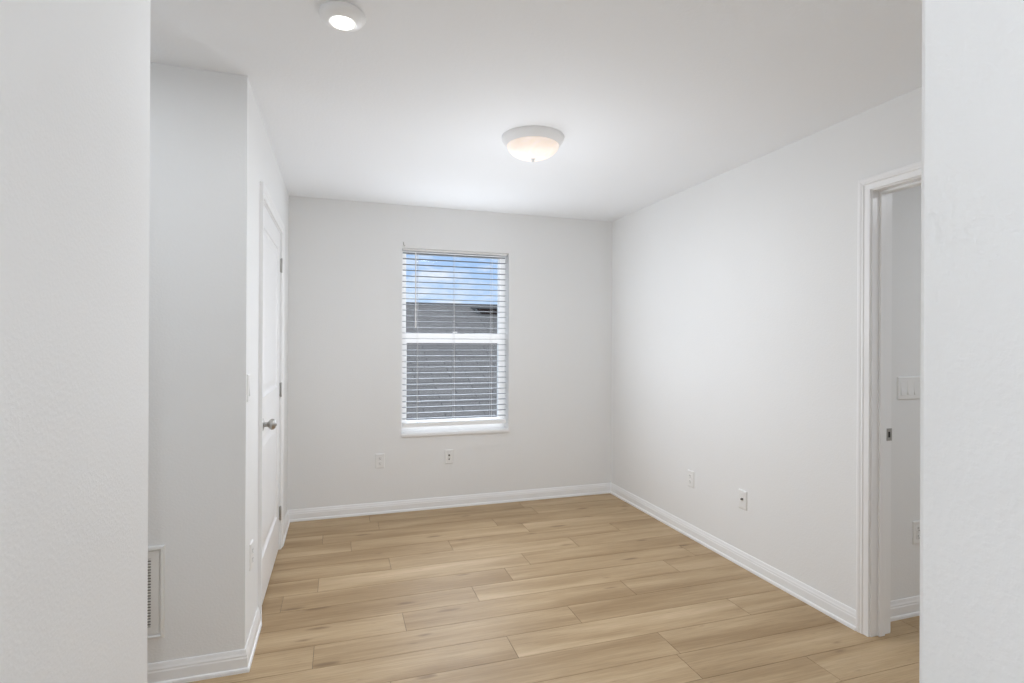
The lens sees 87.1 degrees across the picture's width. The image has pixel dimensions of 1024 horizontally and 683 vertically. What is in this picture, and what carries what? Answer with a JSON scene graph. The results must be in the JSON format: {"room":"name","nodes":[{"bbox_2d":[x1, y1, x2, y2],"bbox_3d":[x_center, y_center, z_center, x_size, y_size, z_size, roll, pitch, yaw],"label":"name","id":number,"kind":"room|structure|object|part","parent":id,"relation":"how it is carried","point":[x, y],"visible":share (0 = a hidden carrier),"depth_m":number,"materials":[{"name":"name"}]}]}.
{"room":"empty room","nodes":[
{"label":"empty room","id":0,"kind":"room"},
{"bbox_2d":[0,0,149,682],"bbox_3d":[-0.402,0.131,-0.450,0.120,2.440,3.788,0,0,-18],"label":"wall","id":1,"kind":"structure","parent":0,"point":[75,74],"depth_m":0.97,"materials":[{"name":"paint"}]},
{"bbox_2d":[147,63,214,663],"bbox_3d":[-1.899,0.126,2.017,1.416,2.440,0.120,0,0,-18],"label":"wall","id":2,"kind":"structure","parent":0,"point":[182,99],"depth_m":2.14,"materials":[{"name":"paint"}]},
{"bbox_2d":[147,545,164,639],"bbox_3d":[-1.540,0.983,2.064,0.364,0.364,0.011,0,0,-18],"label":"air vent","id":3,"kind":"object","parent":2,"relation":"in","point":[156,554],"visible":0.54,"depth_m":2.11,"materials":[{"name":"metal"}]},
{"bbox_2d":[147,607,261,682],"bbox_3d":[-1.872,1.302,2.143,1.556,0.088,0.383,0,0,-18],"label":"baseboard","id":4,"kind":"structure","parent":2,"relation":"attached to","point":[190,669],"depth_m":2.16,"materials":[{"name":"paint"}]},
{"bbox_2d":[212,72,288,653],"bbox_3d":[-1.443,0.629,3.103,0.120,3.440,1.909,0,0,-18],"label":"wall","id":5,"kind":"structure","parent":0,"point":[244,156],"depth_m":2.20,"materials":[{"name":"paint"}]},
{"bbox_2d":[247,374,250,401],"bbox_3d":[-1.104,0.194,2.266,0.010,0.114,0.070,0,0,-18],"label":"light switch","id":6,"kind":"object","parent":5,"relation":"attached to","point":[248,375],"visible":1,"depth_m":2.24,"materials":[{"name":"white plastic"}]},
{"bbox_2d":[249,539,252,570],"bbox_3d":[-1.136,0.932,2.351,0.009,0.114,0.070,0,0,-18],"label":"outlet","id":7,"kind":"object","parent":5,"relation":"attached to","point":[251,542],"visible":1,"depth_m":2.33,"materials":[{"name":"white plastic"}]},
{"bbox_2d":[258,181,284,621],"bbox_3d":[-1.411,0.293,3.037,0.138,2.112,1.040,0,0,-18],"label":"trim","id":8,"kind":"structure","parent":5,"relation":"attached to","point":[265,199],"depth_m":2.57,"materials":[{"name":"paint"}]},
{"bbox_2d":[262,205,282,603],"bbox_3d":[-1.349,0.320,3.061,0.106,2.035,0.916,0,0,-18],"label":"door","id":9,"kind":"structure","parent":5,"relation":"in","point":[273,265],"depth_m":3.06,"materials":[{"name":"paint"}]},
{"bbox_3d":[-1.214,0.415,2.694,0.071,0.067,0.067,0,0,-18],"label":"knob","id":10,"kind":"part","parent":9,"relation":"part of","materials":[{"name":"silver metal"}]},
{"bbox_2d":[283,510,289,545],"bbox_3d":[-1.594,1.305,3.792,0.020,0.088,0.506,0,0,-18],"label":"baseboard","id":11,"kind":"structure","parent":5,"relation":"attached to","point":[286,523],"depth_m":3.80,"materials":[{"name":"paint"}]},
{"bbox_2d":[287,196,611,509],"bbox_3d":[-0.419,0.134,4.538,2.942,2.440,0.200,0,0,-18],"label":"wall","id":12,"kind":"structure","parent":0,"point":[345,279],"depth_m":4.35,"materials":[{"name":"paint"}]},
{"bbox_2d":[375,453,384,467],"bbox_3d":[-1.036,0.938,4.231,0.070,0.114,0.009,0,0,-18],"label":"outlet","id":13,"kind":"object","parent":12,"relation":"attached to","point":[379,458],"visible":1,"depth_m":4.23,"materials":[{"name":"white plastic"}]},
{"bbox_2d":[445,449,452,463],"bbox_3d":[-0.513,0.940,4.395,0.070,0.114,0.016,0,0,-18],"label":"cable plate","id":14,"kind":"object","parent":12,"relation":"attached to","point":[448,453],"visible":1,"depth_m":4.39,"materials":[{"name":"white plastic"}]},
{"bbox_2d":[288,483,610,521],"bbox_3d":[-0.391,1.310,4.432,2.702,0.088,0.020,0,0,-18],"label":"baseboard","id":15,"kind":"structure","parent":12,"relation":"attached to","point":[307,514],"depth_m":4.37,"materials":[{"name":"paint"}]},
{"bbox_2d":[401,251,508,436],"bbox_3d":[-0.480,0.008,4.508,0.900,1.508,0.209,0,0,-18],"label":"window","id":16,"kind":"structure","parent":12,"relation":"in","point":[438,338],"depth_m":4.53,"materials":[{"name":"white plastic"}]},
{"bbox_3d":[-0.494,0.314,4.549,0.808,0.761,0.028,0,0,-18],"label":"sash","id":17,"kind":"part","parent":16,"relation":"part of","materials":[{"name":"white plastic"}]},
{"bbox_2d":[402,248,506,427],"bbox_3d":[-0.467,-0.026,4.467,0.874,1.440,0.070,0,0,-18],"label":"window blind","id":18,"kind":"object","parent":16,"relation":"attached to","point":[501,420],"visible":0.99,"depth_m":4.45,"materials":[{"name":"white plastic"}]},
{"bbox_3d":[-0.768,-0.026,4.378,0.002,1.402,0.055,0,0,-18],"label":"ladder cord","id":19,"kind":"part","parent":18,"relation":"part of","materials":[{"name":"white fabric"}]},
{"bbox_3d":[-0.483,-0.025,4.470,0.002,1.402,0.055,0,0,-18],"label":"ladder cord","id":20,"kind":"part","parent":18,"relation":"part of","materials":[{"name":"white fabric"}]},
{"bbox_3d":[-0.473,0.676,4.474,0.868,0.036,0.052,0,0,-18],"label":"rail","id":21,"kind":"part","parent":18,"relation":"part of","materials":[{"name":"white plastic"}]},
{"bbox_3d":[-0.178,-0.024,4.568,0.002,1.402,0.055,0,0,-18],"label":"ladder cord","id":22,"kind":"part","parent":18,"relation":"part of","materials":[{"name":"white fabric"}]},
{"bbox_3d":[-0.475,0.750,4.484,0.900,0.024,0.159,0,0,-18],"label":"sill","id":23,"kind":"part","parent":16,"relation":"part of","materials":[{"name":"paint"}]},
{"bbox_2d":[150,0,921,221],"bbox_3d":[0.950,-1.141,1.474,6.740,0.120,6.869,0,0,-18],"label":"ceiling","id":24,"kind":"structure","parent":0,"point":[651,101],"depth_m":2.26,"materials":[{"name":"paint"}]},
{"bbox_2d":[319,1,365,31],"bbox_3d":[-0.563,-1.069,1.790,0.147,0.038,0.147,0,0,-18],"label":"recessed light","id":25,"kind":"object","parent":24,"relation":"in","point":[342,16],"visible":1,"depth_m":1.76,"materials":[{"name":"plastic"}]},
{"bbox_2d":[502,126,563,161],"bbox_3d":[0.112,-1.019,2.870,0.334,0.130,0.334,0,0,-18],"label":"flush ceiling light","id":26,"kind":"object","parent":24,"relation":"attached to","point":[526,143],"visible":1,"depth_m":2.77,"materials":[{"name":"glass"}]},
{"bbox_3d":[0.111,-1.009,2.870,0.276,0.074,0.276,0,0,-18],"label":"lamp shade","id":27,"kind":"part","parent":26,"relation":"part of","materials":[{"name":"white glass"}]},
{"bbox_2d":[187,493,919,682],"bbox_3d":[0.939,1.434,1.473,6.740,0.150,6.869,0,0,-18],"label":"floor","id":28,"kind":"structure","parent":0,"point":[596,588],"depth_m":2.73,"materials":[{"name":"brown wood"}]},
{"bbox_2d":[611,87,921,609],"bbox_3d":[1.575,0.642,2.934,0.120,3.440,4.074,0,0,-18],"label":"wall","id":29,"kind":"structure","parent":0,"point":[734,292],"depth_m":3.14,"materials":[{"name":"paint"}]},
{"bbox_2d":[688,470,693,487],"bbox_3d":[1.244,0.956,3.750,0.009,0.114,0.070,0,0,-18],"label":"outlet","id":30,"kind":"object","parent":29,"relation":"attached to","point":[690,473],"visible":1,"depth_m":3.74,"materials":[{"name":"white plastic"}]},
{"bbox_2d":[610,483,855,630],"bbox_3d":[1.254,1.317,3.694,0.020,0.088,2.430,0,0,-18],"label":"baseboard","id":31,"kind":"structure","parent":29,"relation":"attached to","point":[844,614],"depth_m":3.18,"materials":[{"name":"paint"}]},
{"bbox_2d":[739,489,746,510],"bbox_3d":[1.395,0.960,3.267,0.016,0.114,0.070,0,0,-18],"label":"cable plate","id":32,"kind":"object","parent":29,"relation":"attached to","point":[742,494],"visible":1,"depth_m":3.26,"materials":[{"name":"white plastic"}]},
{"bbox_2d":[856,161,920,636],"bbox_3d":[1.840,0.303,2.111,0.156,2.120,0.941,0,0,-18],"label":"trim","id":33,"kind":"structure","parent":29,"relation":"attached to","point":[874,248],"depth_m":2.49,"materials":[{"name":"paint"}]},
{"bbox_3d":[1.761,0.434,2.514,0.031,0.057,0.002,0,0,-18],"label":"strike plate","id":34,"kind":"part","parent":33,"relation":"part of","materials":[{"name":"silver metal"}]},
{"bbox_3d":[1.905,0.303,2.132,0.018,2.120,0.941,0,0,-18],"label":"casing","id":35,"kind":"part","parent":33,"relation":"part of","materials":[{"name":"paint"}]},
{"bbox_2d":[891,185,920,600],"bbox_3d":[2.745,0.148,2.993,2.142,2.440,0.120,0,0,-18],"label":"wall","id":36,"kind":"structure","parent":0,"point":[906,204],"depth_m":2.68,"materials":[{"name":"paint"}]},
{"bbox_2d":[890,595,919,621],"bbox_3d":[2.762,1.324,2.926,2.142,0.088,0.020,0,0,-18],"label":"baseboard","id":37,"kind":"structure","parent":36,"relation":"attached to","point":[909,607],"depth_m":2.66,"materials":[{"name":"paint"}]},
{"bbox_2d":[897,376,920,399],"bbox_3d":[1.978,0.232,2.679,0.162,0.114,0.010,0,0,-18],"label":"light switch","id":38,"kind":"object","parent":36,"relation":"attached to","point":[908,388],"visible":0.98,"depth_m":2.67,"materials":[{"name":"white plastic"}]},
{"bbox_2d":[912,520,919,543],"bbox_3d":[2.035,0.956,2.698,0.070,0.114,0.009,0,0,-18],"label":"outlet","id":39,"kind":"object","parent":36,"relation":"attached to","point":[915,524],"visible":0.81,"depth_m":2.69,"materials":[{"name":"white plastic"}]},
{"bbox_2d":[919,0,1023,682],"bbox_3d":[0.865,0.137,-0.670,0.120,2.440,2.596,0,0,-18],"label":"wall","id":40,"kind":"structure","parent":0,"point":[972,399],"depth_m":0.50,"materials":[{"name":"paint"}]},
{"label":"outside","id":41,"kind":"structure","parent":0,"visible":0},
{"bbox_3d":[-2.075,4.408,22.782,50.000,0.100,35.351,0,0,-18],"label":"ground","id":42,"kind":"structure","parent":41,"visible":0},
{"bbox_2d":[406,302,496,419],"bbox_3d":[-1.121,1.711,13.294,20.000,5.291,13.600,0,0,-18],"label":"neighbouring house","id":43,"kind":"structure","parent":42,"relation":"on","point":[446,310],"depth_m":9.95,"materials":[{"name":"grey"}]},
{"bbox_2d":[470,307,496,314],"bbox_3d":[-0.367,-0.731,13.077,1.280,0.198,0.430,0,0,-18],"label":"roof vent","id":44,"kind":"object","parent":43,"relation":"attached to","point":[490,311],"depth_m":12.79,"materials":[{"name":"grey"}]}
]}

